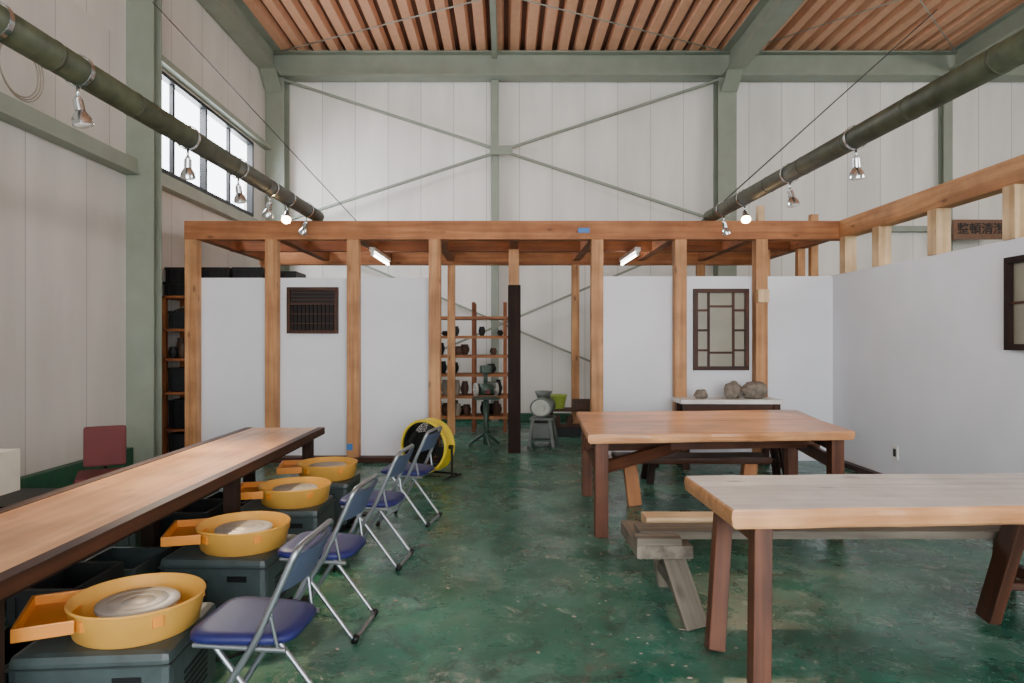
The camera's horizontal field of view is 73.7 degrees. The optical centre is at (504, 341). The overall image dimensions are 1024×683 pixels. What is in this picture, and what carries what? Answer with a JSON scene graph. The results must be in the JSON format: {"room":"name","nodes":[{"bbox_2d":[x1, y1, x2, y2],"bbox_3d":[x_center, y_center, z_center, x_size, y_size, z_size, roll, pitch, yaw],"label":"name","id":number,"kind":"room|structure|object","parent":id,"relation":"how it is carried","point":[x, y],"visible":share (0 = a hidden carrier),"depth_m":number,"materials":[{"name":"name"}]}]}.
{"room":"art studio","nodes":[
{"label":"art studio","id":0,"kind":"room"},
{"bbox_2d":[0,120,260,476],"bbox_3d":[-4.495,-0.340,4.450,0.150,3.680,16.900,0,0,0],"label":"wall","id":1,"kind":"structure","parent":0,"point":[63,211],"depth_m":6.85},
{"bbox_2d":[20,447,132,487],"bbox_3d":[-4.370,1.365,1.970,0.100,0.270,11.940,0,0,0],"label":"trim","id":2,"kind":"structure","parent":1,"relation":"attached to","point":[61,476],"depth_m":6.63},
{"bbox_2d":[162,168,253,216],"bbox_3d":[-4.450,-2.205,10.085,0.100,0.050,3.730,0,0,0],"label":"frame","id":3,"kind":"object","parent":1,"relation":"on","point":[164,171],"visible":0.36,"depth_m":10.06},
{"bbox_2d":[169,85,174,173],"bbox_3d":[-4.465,-2.830,9.152,0.050,1.200,0.060,0,0,0],"label":"frame","id":4,"kind":"object","parent":3,"relation":"on","point":[171,87],"visible":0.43,"depth_m":9.12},
{"bbox_2d":[200,109,206,189],"bbox_3d":[-4.455,-2.830,10.085,0.090,1.200,0.060,0,0,0],"label":"frame","id":5,"kind":"object","parent":3,"relation":"on","point":[203,112],"visible":0.5,"depth_m":10.05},
{"bbox_2d":[226,128,230,201],"bbox_3d":[-4.465,-2.830,11.018,0.050,1.200,0.060,0,0,0],"label":"frame","id":6,"kind":"object","parent":3,"relation":"on","point":[228,131],"visible":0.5,"depth_m":10.99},
{"bbox_2d":[247,145,253,213],"bbox_3d":[-4.450,-2.830,11.920,0.100,1.200,0.060,0,0,0],"label":"frame","id":7,"kind":"object","parent":3,"relation":"on","point":[250,148],"visible":0.57,"depth_m":11.89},
{"bbox_2d":[5,422,1023,682],"bbox_3d":[3.990,1.550,4.450,17.220,0.100,17.300,0,0,0],"label":"floor","id":8,"kind":"structure","parent":0,"point":[882,610],"depth_m":4.01,"materials":[{"name":"green paint"}]},
{"bbox_2d":[5,625,34,682],"bbox_3d":[-2.000,1.360,2.744,0.280,0.280,0.392,0,0,0],"label":"storage bin","id":9,"kind":"object","parent":8,"relation":"on","point":[12,649],"visible":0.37,"depth_m":2.91,"materials":[{"name":"black plastic"}]},
{"bbox_2d":[0,449,59,507],"bbox_3d":[-3.600,1.140,4.750,0.860,0.720,0.560,0,0,0],"label":"base cabinet","id":10,"kind":"object","parent":8,"relation":"on","point":[11,493],"visible":0.16,"depth_m":4.85,"materials":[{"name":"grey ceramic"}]},
{"bbox_2d":[6,562,123,626],"bbox_3d":[-2.020,1.290,3.154,0.320,0.420,0.392,0,0,0],"label":"storage bin","id":11,"kind":"object","parent":8,"relation":"on","point":[81,575],"visible":0.19,"depth_m":3.24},
{"bbox_2d":[74,425,125,483],"bbox_3d":[-3.118,1.090,5.362,0.500,0.819,0.555,0,0,-29],"label":"office chair","id":12,"kind":"object","parent":8,"relation":"on","point":[104,446],"visible":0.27,"depth_m":5.46,"materials":[{"name":"red fabric"}]},
{"bbox_2d":[5,573,214,682],"bbox_3d":[-1.587,1.244,2.743,0.964,0.512,0.748,0,0,-5],"label":"wheel","id":13,"kind":"object","parent":8,"relation":"on","point":[136,628],"visible":1,"depth_m":2.50,"materials":[{"name":"grey green enamel"},{"name":"yellow plastic"},{"name":"metal"}]},
{"bbox_2d":[10,589,83,643],"bbox_3d":[-1.696,1.020,2.555,0.317,0.050,0.396,0,0,0],"label":"tray","id":14,"kind":"object","parent":13,"relation":"on","point":[50,615],"depth_m":2.52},
{"bbox_2d":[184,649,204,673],"bbox_3d":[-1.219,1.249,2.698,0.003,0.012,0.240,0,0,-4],"label":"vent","id":15,"kind":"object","parent":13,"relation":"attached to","point":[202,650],"depth_m":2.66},
{"bbox_2d":[184,649,207,679],"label":"vent","id":16,"kind":"object","parent":13,"relation":"attached to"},
{"bbox_2d":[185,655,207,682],"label":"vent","id":17,"kind":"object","parent":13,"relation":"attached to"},
{"bbox_2d":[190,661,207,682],"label":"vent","id":18,"kind":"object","parent":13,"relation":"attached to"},
{"bbox_2d":[195,667,207,682],"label":"vent","id":19,"kind":"object","parent":13,"relation":"attached to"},
{"bbox_2d":[86,530,140,558],"bbox_3d":[-2.750,1.325,4.894,0.420,0.350,0.392,0,0,0],"label":"storage bin","id":20,"kind":"object","parent":8,"relation":"on","point":[134,540],"visible":0.02,"depth_m":4.71,"materials":[{"name":"grey plastic"}]},
{"bbox_2d":[82,547,171,576],"bbox_3d":[-2.020,1.320,3.594,0.360,0.360,0.392,0,0,0],"label":"storage bin","id":21,"kind":"object","parent":8,"relation":"on","point":[137,560],"visible":0.17,"depth_m":3.77,"materials":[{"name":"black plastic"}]},
{"bbox_2d":[0,427,324,682],"bbox_3d":[-1.915,1.123,3.125,0.690,0.754,5.650,0,0,0],"label":"work table","id":22,"kind":"object","parent":8,"relation":"on","point":[42,536],"visible":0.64,"depth_m":3.24,"materials":[{"name":"brown wood"}]},
{"bbox_2d":[160,499,222,537],"bbox_3d":[-2.050,1.290,4.494,0.360,0.420,0.392,0,0,0],"label":"storage bin","id":23,"kind":"object","parent":8,"relation":"on","point":[202,508],"visible":0.23,"depth_m":4.40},
{"bbox_2d":[204,491,251,506],"bbox_3d":[-2.050,1.330,5.094,0.370,0.340,0.392,0,0,0],"label":"storage bin","id":24,"kind":"object","parent":8,"relation":"on","point":[219,494],"visible":0.08,"depth_m":5.21,"materials":[{"name":"black plastic"}]},
{"bbox_2d":[157,511,308,608],"bbox_3d":[-1.569,1.244,3.827,0.964,0.512,0.733,0,0,2],"label":"wheel","id":25,"kind":"object","parent":8,"relation":"on","point":[234,554],"visible":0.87,"depth_m":3.52,"materials":[{"name":"yellow plastic"}]},
{"bbox_2d":[160,518,207,546],"bbox_3d":[-1.704,1.020,3.660,0.272,0.050,0.386,0,0,0],"label":"tray","id":26,"kind":"object","parent":25,"relation":"on","point":[188,531],"depth_m":3.63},
{"bbox_2d":[162,267,305,454],"bbox_3d":[-3.480,0.275,8.998,1.820,2.450,0.575,0,0,0],"label":"storage shelf","id":27,"kind":"object","parent":8,"relation":"on","point":[174,286],"visible":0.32,"depth_m":8.75,"materials":[{"name":"brown wood"}]},
{"bbox_2d":[169,347,177,357],"bbox_3d":[-4.270,0.140,8.790,0.110,0.140,0.110,0,0,0],"label":"pot","id":28,"kind":"object","parent":27,"relation":"on","point":[173,352],"depth_m":8.75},
{"bbox_2d":[176,338,184,357],"bbox_3d":[-4.250,0.080,8.950,0.110,0.260,0.110,0,0,0],"label":"pot","id":29,"kind":"object","parent":27,"relation":"on","point":[180,340],"depth_m":8.91,"materials":[{"name":"ceramic"}]},
{"bbox_2d":[178,343,184,357],"bbox_3d":[-4.150,0.115,8.790,0.110,0.190,0.110,0,0,0],"label":"pot","id":30,"kind":"object","parent":27,"relation":"on","point":[181,349],"depth_m":8.75,"materials":[{"name":"ceramic"}]},
{"bbox_2d":[190,518,333,682],"bbox_3d":[-0.923,1.112,2.620,0.473,0.788,0.432,0,0,3],"label":"folding chair","id":31,"kind":"object","parent":8,"relation":"on","point":[243,623],"visible":1,"depth_m":2.51,"materials":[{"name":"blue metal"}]},
{"bbox_2d":[215,522,353,661],"bbox_3d":[-1.515,1.490,4.028,0.696,0.013,3.459,0,0,0],"label":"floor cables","id":32,"kind":"object","parent":8,"relation":"on","point":[241,652],"visible":0.03,"depth_m":3.24,"materials":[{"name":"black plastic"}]},
{"bbox_2d":[241,477,335,564],"bbox_3d":[-1.604,1.244,4.840,0.964,0.512,0.710,0,0,-1],"label":"wheel","id":33,"kind":"object","parent":8,"relation":"on","point":[307,501],"visible":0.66,"depth_m":4.57,"materials":[{"name":"yellow plastic"}]},
{"bbox_2d":[241,481,266,499],"bbox_3d":[-1.737,1.020,4.681,0.260,0.050,0.382,0,0,0],"label":"tray","id":34,"kind":"object","parent":33,"relation":"on","point":[249,490],"depth_m":4.70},
{"bbox_2d":[277,457,367,530],"bbox_3d":[-1.602,1.244,5.713,0.964,0.512,0.710,0,0,0],"label":"wheel","id":35,"kind":"object","parent":8,"relation":"on","point":[343,476],"visible":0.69,"depth_m":5.44,"materials":[{"name":"yellow plastic"}]},
{"bbox_2d":[277,460,301,473],"bbox_3d":[-1.738,1.020,5.557,0.254,0.050,0.380,0,0,0],"label":"tray","id":36,"kind":"object","parent":35,"relation":"on","point":[286,466],"depth_m":5.42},
{"bbox_2d":[278,473,378,643],"bbox_3d":[-0.923,1.112,3.580,0.473,0.788,0.432,0,0,6],"label":"folding chair","id":37,"kind":"object","parent":8,"relation":"on","point":[338,546],"visible":0.78,"depth_m":3.46,"materials":[{"name":"grey metal"}]},
{"bbox_2d":[333,444,413,570],"bbox_3d":[-0.873,1.112,4.660,0.473,0.788,0.432,0,0,7],"label":"folding chair","id":38,"kind":"object","parent":8,"relation":"on","point":[379,499],"visible":0.82,"depth_m":4.51,"materials":[{"name":"grey metal"}]},
{"bbox_2d":[376,426,441,526],"bbox_3d":[-0.783,1.112,5.721,0.473,0.788,0.432,0,0,11],"label":"folding chair","id":39,"kind":"object","parent":8,"relation":"on","point":[413,470],"visible":0.82,"depth_m":5.58,"materials":[{"name":"grey metal"}]},
{"bbox_2d":[401,418,461,480],"bbox_3d":[-0.863,1.177,7.594,0.646,0.640,0.412,0,0,26],"label":"floor fan","id":40,"kind":"object","parent":8,"relation":"on","point":[411,435],"visible":0.61,"depth_m":7.54,"materials":[{"name":"yellow plastic"},{"name":"black plastic"},{"name":"dark wire"}]},
{"bbox_2d":[441,302,507,431],"bbox_3d":[-0.680,0.425,11.520,1.480,2.150,0.560,0,0,0],"label":"drying rack","id":41,"kind":"object","parent":8,"relation":"on","point":[461,412],"visible":0.55,"depth_m":11.31,"materials":[{"name":"brown wood"}]},
{"bbox_2d":[441,380,446,394],"bbox_3d":[-0.986,0.768,11.400,0.163,0.254,0.163,0,0,0],"label":"pot","id":42,"kind":"object","parent":41,"relation":"on","point":[444,384],"depth_m":11.34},
{"bbox_2d":[455,403,461,415],"bbox_3d":[-0.793,1.137,11.400,0.138,0.195,0.138,0,0,0],"label":"pot","id":43,"kind":"object","parent":41,"relation":"on","point":[458,409],"depth_m":11.35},
{"bbox_2d":[461,381,468,394],"bbox_3d":[-0.670,0.779,11.400,0.126,0.231,0.126,0,0,0],"label":"pot","id":44,"kind":"object","parent":41,"relation":"on","point":[464,388],"depth_m":11.36,"materials":[{"name":"ceramic"}]},
{"bbox_2d":[461,344,469,354],"bbox_3d":[-0.688,0.136,11.620,0.170,0.178,0.170,0,0,0],"label":"pot","id":45,"kind":"object","parent":41,"relation":"on","point":[465,347],"depth_m":11.56,"materials":[{"name":"ceramic"}]},
{"bbox_2d":[462,404,470,415],"bbox_3d":[-0.640,1.143,11.400,0.153,0.184,0.153,0,0,0],"label":"pot","id":46,"kind":"object","parent":41,"relation":"on","point":[466,409],"depth_m":11.35,"materials":[{"name":"ceramic"}]},
{"bbox_2d":[480,401,489,415],"bbox_3d":[-0.332,1.119,11.400,0.169,0.232,0.169,0,0,0],"label":"pot","id":47,"kind":"object","parent":41,"relation":"on","point":[481,407],"depth_m":11.36,"materials":[{"name":"metal"}]},
{"bbox_2d":[493,401,499,415],"bbox_3d":[-0.146,1.112,11.400,0.118,0.245,0.118,0,0,0],"label":"pot","id":48,"kind":"object","parent":41,"relation":"on","point":[496,407],"depth_m":11.36,"materials":[{"name":"ceramic"}]},
{"bbox_2d":[494,382,501,394],"bbox_3d":[-0.124,0.785,11.400,0.159,0.220,0.159,0,0,0],"label":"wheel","id":49,"kind":"object","parent":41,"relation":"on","point":[499,383],"depth_m":11.35,"materials":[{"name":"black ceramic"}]},
{"bbox_2d":[468,365,499,448],"bbox_3d":[-0.250,0.918,9.646,0.475,1.156,0.420,0,0,-17],"label":"grinder","id":50,"kind":"object","parent":8,"relation":"on","point":[485,388],"visible":1,"depth_m":9.66,"materials":[{"name":"metal"}]},
{"bbox_2d":[0,0,1023,463],"bbox_3d":[3.990,-1.920,4.450,16.820,6.840,16.900,0,0,0],"label":"steel frame","id":51,"kind":"object","parent":8,"relation":"on","point":[742,59],"visible":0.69,"depth_m":12.52,"materials":[{"name":"metal"}]},
{"bbox_2d":[0,43,43,102],"bbox_3d":[-4.258,-2.400,6.000,0.036,0.571,0.571,0,0,0],"label":"cable coil","id":52,"kind":"object","parent":51,"relation":"hanging from","point":[15,94],"visible":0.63,"depth_m":6.15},
{"bbox_2d":[0,0,125,153],"bbox_3d":[-4.495,-2.830,2.110,0.150,1.300,12.220,0,0,0],"label":"panel","id":53,"kind":"object","parent":51,"relation":"attached to","point":[65,21],"visible":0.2,"depth_m":6.91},
{"bbox_2d":[72,0,265,152],"bbox_3d":[-4.495,-4.540,4.450,0.150,2.120,16.900,0,0,0],"label":"panel","id":54,"kind":"object","parent":51,"relation":"attached to","point":[190,17],"depth_m":10.11,"materials":[{"name":"metal"}]},
{"bbox_2d":[162,71,253,144],"bbox_3d":[-4.450,-3.455,10.085,0.100,0.050,3.730,0,0,0],"label":"frame","id":55,"kind":"object","parent":54,"relation":"attached to","point":[166,78],"visible":0.64,"depth_m":10.01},
{"bbox_2d":[244,143,265,220],"bbox_3d":[-4.495,-2.830,12.425,0.150,1.300,0.950,0,0,0],"label":"panel","id":56,"kind":"object","parent":51,"relation":"attached to","point":[259,155],"visible":0.36,"depth_m":12.24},
{"bbox_2d":[951,220,1001,239],"bbox_3d":[8.660,-2.040,12.549,1.000,0.360,0.283,0,0,0],"label":"wooden sign","id":57,"kind":"object","parent":51,"relation":"hanging from","point":[961,229],"visible":0.87,"depth_m":12.42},
{"bbox_2d":[508,285,520,452],"bbox_3d":[0.125,0.370,9.240,0.170,2.260,0.160,0,0,0],"label":"post","id":58,"kind":"object","parent":8,"relation":"on","point":[514,291],"visible":1,"depth_m":9.16,"materials":[{"name":"brown wood"}]},
{"bbox_2d":[527,390,558,447],"bbox_3d":[0.547,1.114,9.883,0.407,0.781,0.494,0,0,11],"label":"mill","id":59,"kind":"object","parent":8,"relation":"on","point":[545,430],"visible":1,"depth_m":9.73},
{"bbox_2d":[531,436,555,441],"bbox_3d":[0.550,1.411,9.900,0.336,0.032,0.368,0,0,11],"label":"shelf","id":60,"kind":"object","parent":59,"relation":"attached to","point":[533,438],"depth_m":9.73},
{"bbox_2d":[549,394,589,436],"bbox_3d":[1.067,1.173,10.850,0.765,0.655,0.310,0,0,0],"label":"cart","id":61,"kind":"object","parent":8,"relation":"on","point":[569,429],"visible":0.59,"depth_m":10.74,"materials":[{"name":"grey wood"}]},
{"bbox_2d":[550,394,567,408],"bbox_3d":[0.840,0.953,10.850,0.310,0.215,0.310,0,0,0],"label":"basket","id":62,"kind":"object","parent":61,"relation":"on","point":[560,399],"depth_m":10.74,"materials":[{"name":"plastic"}]},
{"bbox_2d":[312,483,826,678],"bbox_3d":[0.570,1.496,4.889,3.063,0.009,4.651,0,0,0],"label":"crumbs","id":63,"kind":"object","parent":8,"relation":"on","point":[547,556],"visible":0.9,"depth_m":3.71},
{"bbox_2d":[184,154,1023,462],"bbox_3d":[0.235,-0.150,6.575,8.390,3.300,9.150,0,0,0],"label":"frame","id":64,"kind":"object","parent":8,"relation":"on","point":[679,245],"visible":0.75,"depth_m":8.42,"materials":[{"name":"brown wood"}]},
{"bbox_2d":[0,4,323,220],"bbox_3d":[-2.360,-1.518,5.112,0.161,0.271,7.026,0,0,0],"label":"pipe","id":65,"kind":"object","parent":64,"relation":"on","point":[26,39],"visible":0.97,"depth_m":4.17,"materials":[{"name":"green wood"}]},
{"bbox_2d":[0,1,14,39],"bbox_3d":[-2.372,-1.376,3.150,0.204,0.399,0.108,0,0,0],"label":"spotlight","id":66,"kind":"object","parent":65,"relation":"attached to","point":[11,25],"visible":1,"depth_m":3.15,"materials":[{"name":"silver metal"}]},
{"bbox_2d":[62,53,95,128],"bbox_3d":[-2.360,-1.384,3.784,0.180,0.403,0.108,0,0,0],"label":"spotlight","id":67,"kind":"object","parent":65,"relation":"attached to","point":[81,119],"visible":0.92,"depth_m":3.75,"materials":[{"name":"silver metal"}]},
{"bbox_2d":[72,98,85,110],"bbox_3d":[-2.355,-1.305,3.773,0.056,0.062,0.056,-9,6,0],"label":"socket","id":68,"kind":"object","parent":67,"relation":"attached to","point":[78,103],"depth_m":3.75,"materials":[{"name":"silver metal"}]},
{"bbox_2d":[178,125,200,179],"bbox_3d":[-2.360,-1.406,5.107,0.180,0.403,0.108,0,0,0],"label":"spotlight","id":69,"kind":"object","parent":65,"relation":"attached to","point":[187,173],"visible":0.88,"depth_m":5.07,"materials":[{"name":"silver metal"}]},
{"bbox_2d":[229,158,248,203],"bbox_3d":[-2.360,-1.421,6.054,0.180,0.403,0.108,0,0,0],"label":"spotlight","id":70,"kind":"object","parent":65,"relation":"attached to","point":[239,198],"visible":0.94,"depth_m":6.03,"materials":[{"name":"silver metal"}]},
{"bbox_2d":[262,178,278,218],"bbox_3d":[-2.361,-1.436,6.884,0.181,0.400,0.118,0,0,0],"label":"spotlight","id":71,"kind":"object","parent":65,"relation":"attached to","point":[267,213],"visible":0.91,"depth_m":6.84,"materials":[{"name":"silver metal"}]},
{"bbox_2d":[280,190,295,223],"bbox_3d":[-2.360,-1.452,7.341,0.180,0.385,0.158,0,0,0],"label":"spotlight","id":72,"kind":"object","parent":65,"relation":"attached to","point":[286,218],"visible":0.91,"depth_m":7.31,"materials":[{"name":"silver metal"}]},
{"bbox_2d":[298,202,313,235],"bbox_3d":[-2.366,-1.457,8.134,0.192,0.399,0.118,0,0,0],"label":"spotlight","id":73,"kind":"object","parent":65,"relation":"attached to","point":[303,231],"visible":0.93,"depth_m":8.09,"materials":[{"name":"silver metal"}]},
{"bbox_2d":[201,278,428,454],"bbox_3d":[-2.410,0.350,8.620,3.080,2.300,0.080,0,0,0],"label":"panel","id":74,"kind":"object","parent":64,"relation":"attached to","point":[394,311],"visible":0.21,"depth_m":8.58,"materials":[{"name":"white paint"}]},
{"bbox_2d":[287,290,290,329],"bbox_3d":[-2.710,-0.390,8.554,0.040,0.500,0.048,0,0,0],"label":"frame","id":75,"kind":"object","parent":74,"relation":"attached to","point":[288,291],"visible":1,"depth_m":8.53,"materials":[{"name":"brown wood"}]},
{"bbox_2d":[287,330,338,333],"bbox_3d":[-2.410,-0.120,8.554,0.640,0.040,0.048,0,0,0],"label":"frame","id":76,"kind":"object","parent":74,"relation":"attached to","point":[288,331],"visible":1,"depth_m":8.53,"materials":[{"name":"brown wood"}]},
{"bbox_2d":[335,290,338,329],"bbox_3d":[-2.110,-0.390,8.554,0.040,0.500,0.048,0,0,0],"label":"frame","id":77,"kind":"object","parent":76,"relation":"attached to","point":[336,291],"visible":1,"depth_m":8.53,"materials":[{"name":"brown wood"}]},
{"bbox_2d":[287,287,338,290],"bbox_3d":[-2.410,-0.660,8.554,0.640,0.040,0.048,0,0,0],"label":"frame","id":78,"kind":"object","parent":74,"relation":"attached to","point":[288,288],"visible":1,"depth_m":8.53,"materials":[{"name":"brown wood"}]},
{"bbox_2d":[291,290,334,329],"bbox_3d":[-2.410,-0.390,8.562,0.600,0.540,0.033,0,0,0],"label":"window","id":79,"kind":"object","parent":74,"relation":"attached to","point":[293,295],"depth_m":8.56,"materials":[{"name":"black wood"}]},
{"bbox_2d":[290,303,334,304],"bbox_3d":[-2.410,-0.472,8.550,0.560,0.025,0.030,0,0,0],"label":"transom","id":80,"kind":"object","parent":79,"relation":"attached to","point":[290,303],"visible":1,"depth_m":8.54,"materials":[{"name":"brown wood"}]},
{"bbox_2d":[369,247,390,265],"bbox_3d":[-1.820,-1.238,10.000,0.080,0.115,1.300,0,0,0],"label":"fluorescent light","id":81,"kind":"object","parent":64,"relation":"attached to","point":[375,252],"visible":1,"depth_m":9.84,"materials":[{"name":"white plastic"}]},
{"bbox_2d":[619,247,640,265],"bbox_3d":[1.820,-1.238,10.000,0.080,0.115,1.300,0,0,0],"label":"fluorescent light","id":82,"kind":"object","parent":64,"relation":"attached to","point":[634,252],"visible":1,"depth_m":9.84,"materials":[{"name":"white plastic"}]},
{"bbox_2d":[603,276,832,460],"bbox_3d":[2.635,0.340,8.620,2.990,2.320,0.080,0,0,0],"label":"panel","id":83,"kind":"object","parent":64,"relation":"attached to","point":[637,310],"visible":0.36,"depth_m":8.58,"materials":[{"name":"white paint"}]},
{"bbox_2d":[693,293,697,365],"bbox_3d":[2.385,-0.150,8.549,0.050,0.920,0.058,0,0,0],"label":"frame","id":84,"kind":"object","parent":83,"relation":"attached to","point":[695,295],"visible":1,"depth_m":8.52,"materials":[{"name":"brown wood"}]},
{"bbox_2d":[693,366,748,369],"bbox_3d":[2.705,0.335,8.549,0.690,0.050,0.058,0,0,0],"label":"frame","id":85,"kind":"object","parent":83,"relation":"attached to","point":[694,367],"visible":1,"depth_m":8.52,"materials":[{"name":"brown wood"}]},
{"bbox_2d":[698,293,743,365],"bbox_3d":[2.705,-0.150,8.570,0.650,0.980,0.016,0,0,0],"label":"glass","id":86,"kind":"object","parent":85,"relation":"attached to","point":[720,318],"visible":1,"depth_m":8.56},
{"bbox_2d":[707,293,709,365],"bbox_3d":[2.550,-0.150,8.552,0.028,0.920,0.020,0,0,0],"label":"muntin","id":87,"kind":"object","parent":86,"relation":"attached to","point":[708,294],"visible":1,"depth_m":8.54,"materials":[{"name":"brown wood"}]},
{"bbox_2d":[732,293,734,365],"bbox_3d":[2.860,-0.150,8.552,0.028,0.920,0.020,0,0,0],"label":"muntin","id":88,"kind":"object","parent":86,"relation":"attached to","point":[733,294],"visible":1,"depth_m":8.54,"materials":[{"name":"brown wood"}]},
{"bbox_2d":[693,289,748,292],"bbox_3d":[2.705,-0.635,8.549,0.690,0.050,0.058,0,0,0],"label":"frame","id":89,"kind":"object","parent":83,"relation":"attached to","point":[694,290],"visible":1,"depth_m":8.52,"materials":[{"name":"brown wood"}]},
{"bbox_2d":[744,293,748,365],"bbox_3d":[3.025,-0.150,8.549,0.050,0.920,0.058,0,0,0],"label":"frame","id":90,"kind":"object","parent":83,"relation":"attached to","point":[746,295],"visible":1,"depth_m":8.52,"materials":[{"name":"brown wood"}]},
{"bbox_2d":[703,29,1023,220],"bbox_3d":[2.580,-1.502,5.112,0.161,0.301,7.027,0,0,0],"label":"pipe","id":91,"kind":"object","parent":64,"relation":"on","point":[1006,55],"visible":0.97,"depth_m":4.33,"materials":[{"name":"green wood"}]},
{"bbox_2d":[716,201,730,235],"bbox_3d":[2.581,-1.453,8.077,0.182,0.401,0.108,0,0,0],"label":"spotlight","id":92,"kind":"object","parent":91,"relation":"attached to","point":[725,231],"visible":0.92,"depth_m":8.04,"materials":[{"name":"silver metal"}]},
{"bbox_2d":[736,189,751,223],"bbox_3d":[2.580,-1.446,7.291,0.180,0.385,0.158,0,0,0],"label":"spotlight","id":93,"kind":"object","parent":91,"relation":"attached to","point":[745,218],"visible":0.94,"depth_m":7.26,"materials":[{"name":"silver metal"}]},
{"bbox_2d":[779,163,799,207],"bbox_3d":[2.580,-1.413,6.166,0.180,0.403,0.108,0,0,0],"label":"spotlight","id":94,"kind":"object","parent":91,"relation":"attached to","point":[792,202],"visible":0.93,"depth_m":6.15,"materials":[{"name":"silver metal"}]},
{"bbox_2d":[843,125,865,180],"bbox_3d":[2.580,-1.389,5.034,0.180,0.403,0.108,0,0,0],"label":"spotlight","id":95,"kind":"object","parent":91,"relation":"attached to","point":[856,173],"visible":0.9,"depth_m":5.01,"materials":[{"name":"silver metal"}]},
{"bbox_2d":[611,452,772,505],"bbox_3d":[1.700,1.274,6.268,1.400,0.467,0.313,0,0,0],"label":"bench","id":96,"kind":"object","parent":8,"relation":"on","point":[749,461],"visible":0.74,"depth_m":6.22,"materials":[{"name":"brown wood"}]},
{"bbox_2d":[640,448,783,484],"bbox_3d":[2.250,1.204,7.327,1.800,0.607,0.374,0,0,0],"label":"bench","id":97,"kind":"object","parent":8,"relation":"on","point":[648,470],"visible":0.15,"depth_m":7.22,"materials":[{"name":"brown wood"}]},
{"bbox_2d":[576,410,854,537],"bbox_3d":[1.810,1.100,6.062,2.380,0.800,1.883,0,0,0],"label":"table","id":98,"kind":"object","parent":8,"relation":"on","point":[655,434],"visible":0.97,"depth_m":5.69,"materials":[{"name":"brown wood"}]},
{"bbox_2d":[672,397,783,469],"bbox_3d":[2.650,1.090,8.165,1.200,0.820,0.430,0,0,0],"label":"display table","id":99,"kind":"object","parent":8,"relation":"on","point":[681,403],"visible":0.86,"depth_m":7.99,"materials":[{"name":"white stone"},{"name":"dark brown wood"}]},
{"bbox_2d":[693,389,707,398],"bbox_3d":[2.327,0.622,8.122,0.168,0.114,0.139,0,0,18],"label":"stone","id":100,"kind":"object","parent":99,"relation":"on","point":[699,393],"visible":1,"depth_m":8.07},
{"bbox_2d":[724,381,740,398],"bbox_3d":[2.720,0.573,8.152,0.200,0.214,0.189,0,0,25],"label":"stone","id":101,"kind":"object","parent":99,"relation":"on","point":[732,390],"visible":1,"depth_m":8.09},
{"bbox_2d":[741,381,767,398],"bbox_3d":[2.964,0.574,8.123,0.316,0.210,0.230,0,0,0],"label":"stone","id":102,"kind":"object","parent":99,"relation":"on","point":[758,389],"visible":1,"depth_m":8.04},
{"bbox_2d":[621,512,1023,630],"bbox_3d":[1.925,1.274,3.880,2.450,0.499,0.703,0,0,0],"label":"bench","id":103,"kind":"object","parent":8,"relation":"on","point":[661,537],"visible":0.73,"depth_m":3.74,"materials":[{"name":"brown wood"}]},
{"bbox_2d":[684,473,1023,682],"bbox_3d":[2.161,1.118,3.336,2.420,0.796,0.786,0,0,-3],"label":"table","id":104,"kind":"object","parent":8,"relation":"on","point":[753,505],"visible":1,"depth_m":3.15,"materials":[{"name":"brown wood"}]},
{"bbox_2d":[243,0,1023,49],"bbox_3d":[4.013,-5.400,4.400,17.065,0.120,17.200,0,0,0],"label":"ceiling","id":105,"kind":"structure","parent":0,"point":[521,25],"depth_m":11.54,"materials":[{"name":"wood"}]},
{"bbox_2d":[284,82,1023,412],"bbox_3d":[3.990,-2.050,12.975,17.220,7.100,0.150,0,0,0],"label":"wall","id":106,"kind":"structure","parent":0,"point":[662,150],"depth_m":12.90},
{"bbox_2d":[441,413,570,421],"bbox_3d":[4.175,1.425,12.840,16.450,0.150,0.120,0,0,0],"label":"trim","id":107,"kind":"structure","parent":106,"relation":"attached to","point":[525,417],"depth_m":12.78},
{"bbox_2d":[833,237,1023,473],"bbox_3d":[4.180,0.335,5.330,0.120,2.330,6.660,0,0,0],"label":"wall","id":108,"kind":"structure","parent":0,"point":[922,367],"depth_m":6.63,"materials":[{"name":"white paint"}]},
{"bbox_2d":[844,460,882,473],"bbox_3d":[4.080,1.470,5.200,0.080,0.060,6.400,0,0,0],"label":"trim","id":109,"kind":"structure","parent":108,"relation":"attached to","point":[854,467],"depth_m":7.83,"materials":[{"name":"brown wood"}]},
{"bbox_2d":[892,445,898,459],"bbox_3d":[4.108,1.170,7.190,0.020,0.140,0.100,0,0,0],"label":"wall outlet","id":110,"kind":"object","parent":108,"relation":"attached to","point":[895,449],"visible":1,"depth_m":7.17,"materials":[{"name":"white plastic"}]},
{"bbox_2d":[1004,263,1013,343],"bbox_3d":[4.089,-0.305,5.535,0.058,0.650,0.050,0,0,0],"label":"frame","id":111,"kind":"object","parent":108,"relation":"attached to","point":[1008,268],"visible":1,"depth_m":5.51,"materials":[{"name":"brown wood"}]},
{"bbox_2d":[1004,255,1023,263],"bbox_3d":[4.089,-0.655,5.105,0.058,0.050,0.910,0,0,0],"label":"frame","id":112,"kind":"object","parent":108,"relation":"attached to","point":[1015,259],"visible":1,"depth_m":5.44,"materials":[{"name":"brown wood"}]},
{"bbox_2d":[1004,344,1023,349],"bbox_3d":[4.089,0.045,5.105,0.058,0.050,0.910,0,0,0],"label":"frame","id":113,"kind":"object","parent":108,"relation":"attached to","point":[1006,346],"visible":1,"depth_m":5.45,"materials":[{"name":"brown wood"}]},
{"bbox_2d":[1014,262,1023,343],"bbox_3d":[4.112,-0.305,5.105,0.013,0.710,0.870,0,0,0],"label":"glass","id":114,"kind":"object","parent":108,"relation":"attached to","point":[1018,267],"visible":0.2,"depth_m":5.45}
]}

